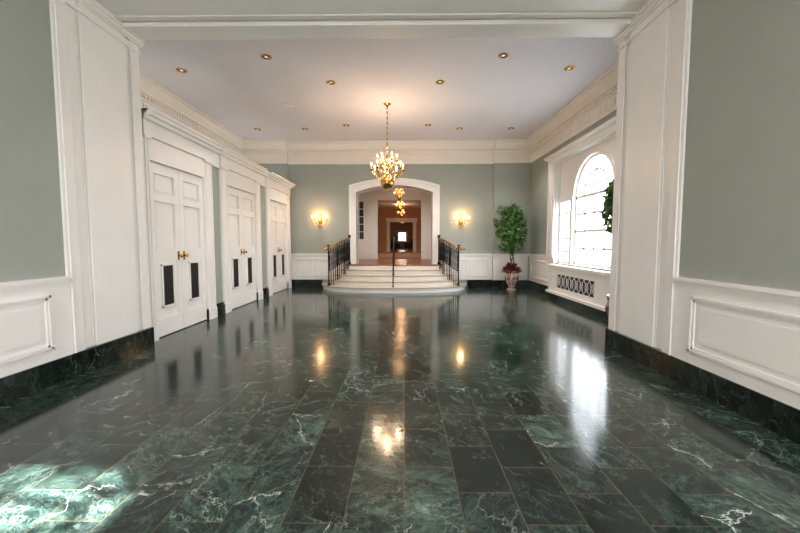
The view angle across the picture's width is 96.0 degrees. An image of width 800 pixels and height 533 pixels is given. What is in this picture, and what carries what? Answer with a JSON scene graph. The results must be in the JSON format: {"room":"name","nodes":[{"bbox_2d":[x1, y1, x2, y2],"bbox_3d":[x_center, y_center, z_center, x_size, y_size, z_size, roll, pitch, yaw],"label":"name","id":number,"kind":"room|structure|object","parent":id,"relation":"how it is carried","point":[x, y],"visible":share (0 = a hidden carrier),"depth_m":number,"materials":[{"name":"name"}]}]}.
{"room":"lobby","nodes":[
{"label":"lobby","id":0,"kind":"room"},
{"bbox_2d":[0,0,65,281],"bbox_3d":[-3.644,-0.823,-0.434,0.300,4.500,8.160,0,4,1],"label":"wall","id":1,"kind":"structure","parent":0,"point":[31,227],"depth_m":3.34,"materials":[{"name":"green paint"}]},
{"bbox_2d":[0,276,71,377],"bbox_3d":[-3.467,0.773,-0.332,0.055,0.820,8.160,0,4,1],"label":"wainscot","id":2,"kind":"structure","parent":1,"relation":"attached to","point":[35,327],"depth_m":3.36,"materials":[{"name":"white paint"}]},
{"bbox_2d":[0,327,154,406],"bbox_3d":[-3.495,1.263,0.307,0.085,0.240,9.370,0,4,1],"label":"baseboard","id":3,"kind":"structure","parent":1,"relation":"attached to","point":[13,387],"depth_m":3.72,"materials":[{"name":"green stone"}]},
{"bbox_2d":[95,0,648,39],"bbox_3d":[-0.507,-3.139,4.090,8.670,0.470,1.240,0,4,1],"label":"header beam","id":4,"kind":"structure","parent":0,"point":[147,19],"depth_m":4.29,"materials":[{"name":"white paint"}]},
{"bbox_2d":[138,37,618,140],"bbox_3d":[-0.537,-3.389,3.167,9.590,0.150,16.350,0,4,1],"label":"ceiling","id":5,"kind":"structure","parent":0,"point":[484,94],"depth_m":6.93,"materials":[{"name":"paint"}]},
{"bbox_2d":[176,68,186,72],"bbox_3d":[-3.926,-3.523,6.468,0.180,0.012,0.180,0,4,1],"label":"recessed light","id":6,"kind":"object","parent":5,"relation":"in","point":[181,70],"visible":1,"depth_m":6.46,"materials":[{"name":"gold metal"}]},
{"bbox_2d":[260,54,271,59],"bbox_3d":[-2.231,-3.493,6.000,0.180,0.012,0.180,0,4,1],"label":"recessed light","id":7,"kind":"object","parent":5,"relation":"in","point":[264,56],"visible":1,"depth_m":5.99,"materials":[{"name":"gold metal"}]},
{"bbox_2d":[326,80,334,84],"bbox_3d":[-1.340,-3.555,6.958,0.180,0.012,0.180,0,4,1],"label":"recessed light","id":8,"kind":"object","parent":5,"relation":"in","point":[330,82],"visible":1,"depth_m":6.95,"materials":[{"name":"gold metal"}]},
{"bbox_2d":[370,102,404,191],"bbox_3d":[-0.288,-2.663,8.107,0.756,1.944,0.756,1,4,12],"label":"brass chandelier","id":9,"kind":"object","parent":5,"relation":"hanging from","point":[387,182],"visible":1,"depth_m":8.07,"materials":[{"name":"brown metal"}]},
{"bbox_2d":[435,80,444,83],"bbox_3d":[0.770,-3.554,6.935,0.180,0.012,0.180,0,4,1],"label":"recessed light","id":10,"kind":"object","parent":5,"relation":"in","point":[437,81],"visible":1,"depth_m":6.93,"materials":[{"name":"gold metal"}]},
{"bbox_2d":[498,52,508,58],"bbox_3d":[1.709,-3.490,5.956,0.180,0.012,0.180,0,4,1],"label":"recessed light","id":11,"kind":"object","parent":5,"relation":"in","point":[501,55],"visible":1,"depth_m":5.95,"materials":[{"name":"gold metal"}]},
{"bbox_2d":[564,66,574,70],"bbox_3d":[3.004,-3.518,6.391,0.180,0.012,0.180,0,4,1],"label":"recessed light","id":12,"kind":"object","parent":5,"relation":"in","point":[568,68],"visible":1,"depth_m":6.39,"materials":[{"name":"gold metal"}]},
{"bbox_2d":[358,188,430,258],"bbox_3d":[-0.032,-1.919,14.948,7.600,3.220,0.320,0,4,1],"label":"wall","id":13,"kind":"structure","parent":0,"point":[372,197],"depth_m":14.85,"materials":[{"name":"white paint"}]},
{"bbox_2d":[358,197,364,258],"bbox_3d":[-1.683,-1.590,14.890,0.480,2.570,0.075,0,4,1],"label":"door","id":14,"kind":"structure","parent":13,"relation":"attached to","point":[361,200],"depth_m":14.86,"materials":[{"name":"white paint"}]},
{"bbox_2d":[358,249,430,263],"bbox_3d":[0.076,-0.878,24.696,7.600,0.130,26.600,0,4,1],"label":"floor","id":15,"kind":"structure","parent":0,"point":[402,256],"depth_m":14.62,"materials":[{"name":"red wood"}]},
{"bbox_2d":[390,239,399,248],"bbox_3d":[-0.583,-2.042,33.457,0.760,1.050,0.840,2,4,31],"label":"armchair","id":16,"kind":"object","parent":15,"relation":"on","point":[397,245],"visible":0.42,"depth_m":33.32,"materials":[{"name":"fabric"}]},
{"bbox_2d":[404,239,412,249],"bbox_3d":[0.952,-2.041,33.440,0.760,1.050,0.840,-2,4,-29],"label":"armchair","id":17,"kind":"object","parent":15,"relation":"on","point":[406,245],"visible":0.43,"depth_m":33.16,"materials":[{"name":"fabric"}]},
{"bbox_2d":[259,150,531,286],"bbox_3d":[-0.448,-1.593,11.341,9.590,4.500,0.270,0,4,1],"label":"wall","id":18,"kind":"structure","parent":0,"point":[475,191],"depth_m":11.27,"materials":[{"name":"green paint"}]},
{"bbox_2d":[240,140,287,163],"bbox_3d":[-4.210,-3.500,10.993,1.470,0.650,0.260,0,4,1],"label":"crown molding","id":19,"kind":"structure","parent":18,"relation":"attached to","point":[257,151],"depth_m":11.08,"materials":[{"name":"white paint"}]},
{"bbox_2d":[312,214,326,226],"bbox_3d":[-2.514,-1.440,11.223,0.548,0.430,0.269,0,4,1],"label":"wall sconce","id":20,"kind":"object","parent":18,"relation":"attached to","point":[320,219],"visible":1,"depth_m":11.26,"materials":[{"name":"gold metal"}]},
{"bbox_2d":[286,140,494,163],"bbox_3d":[-0.294,-3.505,11.069,6.400,0.650,0.260,0,4,1],"label":"crown molding","id":21,"kind":"structure","parent":18,"relation":"attached to","point":[408,151],"depth_m":11.14,"materials":[{"name":"beige paint"}]},
{"bbox_2d":[349,178,439,263],"bbox_3d":[-0.175,-1.431,11.549,2.830,2.690,0.570,0,4,1],"label":"trim","id":22,"kind":"structure","parent":18,"relation":"attached to","point":[373,184],"depth_m":11.28,"materials":[{"name":"white paint"}]},
{"bbox_2d":[291,254,527,279],"bbox_3d":[0.246,0.011,11.335,7.480,0.820,0.175,0,4,1],"label":"wainscot","id":23,"kind":"structure","parent":18,"relation":"attached to","point":[303,266],"depth_m":11.38,"materials":[{"name":"white paint"}]},
{"bbox_2d":[291,279,527,287],"bbox_3d":[0.251,0.539,11.375,7.490,0.240,0.165,0,4,1],"label":"baseboard","id":24,"kind":"structure","parent":18,"relation":"attached to","point":[295,282],"depth_m":11.39,"materials":[{"name":"green stone"}]},
{"bbox_2d":[453,215,469,227],"bbox_3d":[1.906,-1.417,11.175,0.548,0.430,0.269,0,4,1],"label":"wall sconce","id":25,"kind":"object","parent":18,"relation":"attached to","point":[460,220],"visible":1,"depth_m":11.21,"materials":[{"name":"gold metal"}]},
{"bbox_2d":[494,139,531,162],"bbox_3d":[3.464,-3.494,10.907,1.160,0.650,0.260,0,4,1],"label":"crown molding","id":26,"kind":"structure","parent":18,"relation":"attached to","point":[505,150],"depth_m":10.99,"materials":[{"name":"white paint"}]},
{"bbox_2d":[378,209,420,251],"bbox_3d":[0.102,-2.702,26.922,7.600,3.220,0.320,0,4,1],"label":"wall","id":27,"kind":"structure","parent":0,"point":[385,216],"depth_m":26.84,"materials":[{"name":"beige paint"}]},
{"bbox_2d":[378,201,420,208],"bbox_3d":[0.078,-4.242,24.651,7.600,0.150,26.650,0,4,1],"label":"ceiling","id":28,"kind":"structure","parent":0,"point":[384,204],"depth_m":23.91,"materials":[{"name":"paint"}]},
{"bbox_2d":[394,189,403,199],"bbox_3d":[-0.041,-2.899,13.140,0.396,1.028,0.396,1,4,12],"label":"brass chandelier","id":29,"kind":"object","parent":28,"relation":"hanging from","point":[399,193],"visible":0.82,"depth_m":13.12,"materials":[{"name":"brown metal"}]},
{"bbox_2d":[396,201,404,211],"bbox_3d":[0.013,-3.235,18.028,0.468,0.996,0.468,1,4,12],"label":"brass chandelier","id":30,"kind":"object","parent":28,"relation":"hanging from","point":[399,206],"visible":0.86,"depth_m":18.02,"materials":[{"name":"gold metal"}]},
{"bbox_2d":[0,287,799,532],"bbox_3d":[-0.538,1.241,3.394,9.590,0.120,16.200,0,4,1],"label":"floor","id":31,"kind":"structure","parent":0,"point":[294,409],"depth_m":2.64,"materials":[{"name":"green stone"}]},
{"bbox_2d":[141,108,295,341],"bbox_3d":[-4.129,-0.743,8.150,1.680,3.220,6.370,0,4,1],"label":"surround","id":32,"kind":"object","parent":31,"relation":"on","point":[168,142],"visible":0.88,"depth_m":6.87,"materials":[{"name":"white paint"}]},
{"bbox_2d":[150,162,206,336],"bbox_3d":[-3.523,-0.262,5.805,0.125,2.535,1.368,0,4,1],"label":"door","id":33,"kind":"structure","parent":32,"relation":"attached to","point":[177,196],"depth_m":5.74,"materials":[{"name":"white paint"},{"name":"dark mesh"},{"name":"polished brass"}]},
{"bbox_2d":[227,186,256,308],"bbox_3d":[-3.498,-0.406,8.010,0.125,2.535,1.388,0,4,1],"label":"door","id":34,"kind":"structure","parent":32,"relation":"attached to","point":[241,218],"depth_m":7.97,"materials":[{"name":"white paint"},{"name":"dark mesh"},{"name":"polished brass"}]},
{"bbox_2d":[270,200,286,292],"bbox_3d":[-3.472,-0.556,10.315,0.125,2.535,1.368,0,4,1],"label":"door","id":35,"kind":"structure","parent":32,"relation":"attached to","point":[278,210],"depth_m":10.31,"materials":[{"name":"white paint"}]},
{"bbox_2d":[322,264,465,292],"bbox_3d":[-0.191,0.335,10.738,4.480,0.730,1.420,0,4,1],"label":"entrance steps","id":36,"kind":"structure","parent":31,"relation":"on","point":[359,278],"depth_m":10.65,"materials":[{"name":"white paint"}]},
{"bbox_2d":[321,235,350,285],"bbox_3d":[-1.881,-0.214,10.886,0.231,1.514,1.122,3,5,42],"label":"stair railing","id":37,"kind":"object","parent":36,"relation":"on","point":[340,255],"visible":0.99,"depth_m":10.84,"materials":[{"name":"black metal"}]},
{"bbox_2d":[392,236,394,286],"bbox_3d":[-0.191,-0.182,10.712,0.090,1.474,1.193,0,4,1],"label":"handrail","id":38,"kind":"object","parent":36,"relation":"on","point":[393,254],"visible":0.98,"depth_m":10.27,"materials":[{"name":"black metal"}]},
{"bbox_2d":[437,235,465,285],"bbox_3d":[1.504,-0.211,10.849,0.231,1.514,1.122,-3,5,-41],"label":"stair railing","id":39,"kind":"object","parent":36,"relation":"on","point":[444,250],"visible":1,"depth_m":10.85,"materials":[{"name":"black metal"}]},
{"bbox_2d":[490,202,527,290],"bbox_3d":[3.232,-0.577,10.692,1.075,2.557,0.968,0,4,1],"label":"potted ficus","id":40,"kind":"object","parent":31,"relation":"on","point":[510,230],"visible":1,"depth_m":10.51,"materials":[{"name":"green leaves"},{"name":"bark"},{"name":"terracotta"}]},
{"bbox_2d":[546,264,609,318],"bbox_3d":[3.895,0.469,7.704,0.220,0.860,3.380,0,4,1],"label":"radiator cover","id":41,"kind":"object","parent":31,"relation":"on","point":[586,289],"visible":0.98,"depth_m":7.65,"materials":[{"name":"white paint"}]},
{"bbox_2d":[597,179,613,318],"bbox_3d":[3.393,-0.174,5.484,0.725,2.432,0.890,0,4,1],"label":"potted ficus","id":42,"kind":"object","parent":31,"relation":"on","point":[607,213],"visible":0.05,"depth_m":5.51,"materials":[{"name":"plant"}]},
{"bbox_2d":[390,222,412,248],"bbox_3d":[0.225,-3.357,37.937,7.600,3.350,0.150,0,4,1],"label":"wall","id":43,"kind":"structure","parent":0,"point":[394,226],"depth_m":37.83,"materials":[{"name":"beige paint"}]},
{"bbox_2d":[397,231,407,241],"bbox_3d":[0.235,-3.168,37.884,1.200,1.180,0.140,0,4,1],"label":"window","id":44,"kind":"structure","parent":43,"relation":"in","point":[398,232],"depth_m":37.84,"materials":[{"name":"white glass"}]},
{"bbox_2d":[530,110,616,270],"bbox_3d":[4.161,-1.379,8.066,0.300,4.500,6.630,0,4,1],"label":"wall","id":45,"kind":"structure","parent":0,"point":[539,177],"depth_m":10.27,"materials":[{"name":"green paint"}]},
{"bbox_2d":[528,280,548,294],"bbox_3d":[3.988,0.750,8.147,0.045,0.240,6.310,0,4,1],"label":"baseboard","id":46,"kind":"structure","parent":45,"relation":"attached to","point":[535,286],"depth_m":10.37,"materials":[{"name":"green stone"}]},
{"bbox_2d":[528,254,554,285],"bbox_3d":[3.983,0.221,8.113,0.055,0.820,6.310,0,4,1],"label":"wainscot","id":47,"kind":"structure","parent":45,"relation":"attached to","point":[538,270],"depth_m":10.34,"materials":[{"name":"white paint"}]},
{"bbox_2d":[527,62,617,162],"bbox_3d":[3.881,-3.296,7.884,0.260,0.650,6.310,0,4,1],"label":"crown molding","id":48,"kind":"structure","parent":45,"relation":"attached to","point":[598,100],"depth_m":7.85,"materials":[{"name":"beige paint"}]},
{"bbox_2d":[544,116,615,269],"bbox_3d":[3.990,-1.356,7.559,0.270,2.800,4.490,0,4,1],"label":"trim","id":49,"kind":"structure","parent":45,"relation":"attached to","point":[607,130],"depth_m":9.25,"materials":[{"name":"white paint"}]},
{"bbox_2d":[558,136,615,268],"bbox_3d":[4.141,-1.263,7.588,0.170,2.570,3.500,0,4,1],"label":"window","id":50,"kind":"structure","parent":45,"relation":"in","point":[573,170],"depth_m":8.31,"materials":[{"name":"white paint"}]},
{"bbox_2d":[679,0,799,290],"bbox_3d":[2.925,-0.819,-0.507,0.300,4.500,8.160,0,4,1],"label":"wall","id":51,"kind":"structure","parent":0,"point":[740,224],"depth_m":2.93,"materials":[{"name":"green paint"}]},
{"bbox_2d":[605,328,799,444],"bbox_3d":[2.789,1.267,0.237,0.085,0.240,9.370,0,4,1],"label":"baseboard","id":52,"kind":"structure","parent":51,"relation":"attached to","point":[783,419],"depth_m":3.15,"materials":[{"name":"green stone"}]},
{"bbox_2d":[673,277,799,409],"bbox_3d":[2.748,0.778,-0.401,0.055,0.820,8.160,0,4,1],"label":"wainscot","id":53,"kind":"structure","parent":51,"relation":"attached to","point":[748,336],"depth_m":2.92,"materials":[{"name":"white paint"}]},
{"bbox_3d":[-5.129,-1.383,8.120,0.300,4.500,6.530,0,4,1],"label":"wall","id":54,"kind":"structure","parent":0,"visible":0},
{"bbox_2d":[140,73,243,153],"bbox_3d":[-4.849,-3.302,7.971,0.260,0.650,6.330,0,4,1],"label":"crown molding","id":55,"kind":"structure","parent":54,"relation":"attached to","point":[153,95],"depth_m":8.09,"materials":[{"name":"beige paint"}]},
{"label":"outside","id":56,"kind":"structure","parent":0,"visible":0},
{"bbox_2d":[565,252,610,265],"bbox_3d":[0.223,0.641,20.083,80.000,0.100,120.000,0,4,1],"label":"ground","id":57,"kind":"structure","parent":56,"point":[598,255],"depth_m":44.13,"materials":[{"name":"white"}]},
{"bbox_3d":[-4.265,-1.172,4.892,1.500,4.500,0.080,0,4,1],"label":"wall","id":58,"kind":"structure","parent":0,"visible":0},
{"bbox_2d":[49,0,150,353],"bbox_3d":[-4.137,-1.245,4.249,1.510,4.250,1.270,0,4,1],"label":"pilaster","id":59,"kind":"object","parent":58,"relation":"attached to","point":[96,73],"depth_m":4.13,"materials":[{"name":"white paint"}]},
{"bbox_3d":[3.445,-1.167,4.816,1.060,4.500,0.100,0,4,1],"label":"wall","id":60,"kind":"structure","parent":0,"visible":0},
{"bbox_2d":[608,0,692,355],"bbox_3d":[3.322,-1.239,4.166,1.110,4.250,1.270,0,4,1],"label":"pilaster","id":61,"kind":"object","parent":60,"relation":"attached to","point":[654,50],"depth_m":4.05,"materials":[{"name":"white paint"}]}
]}

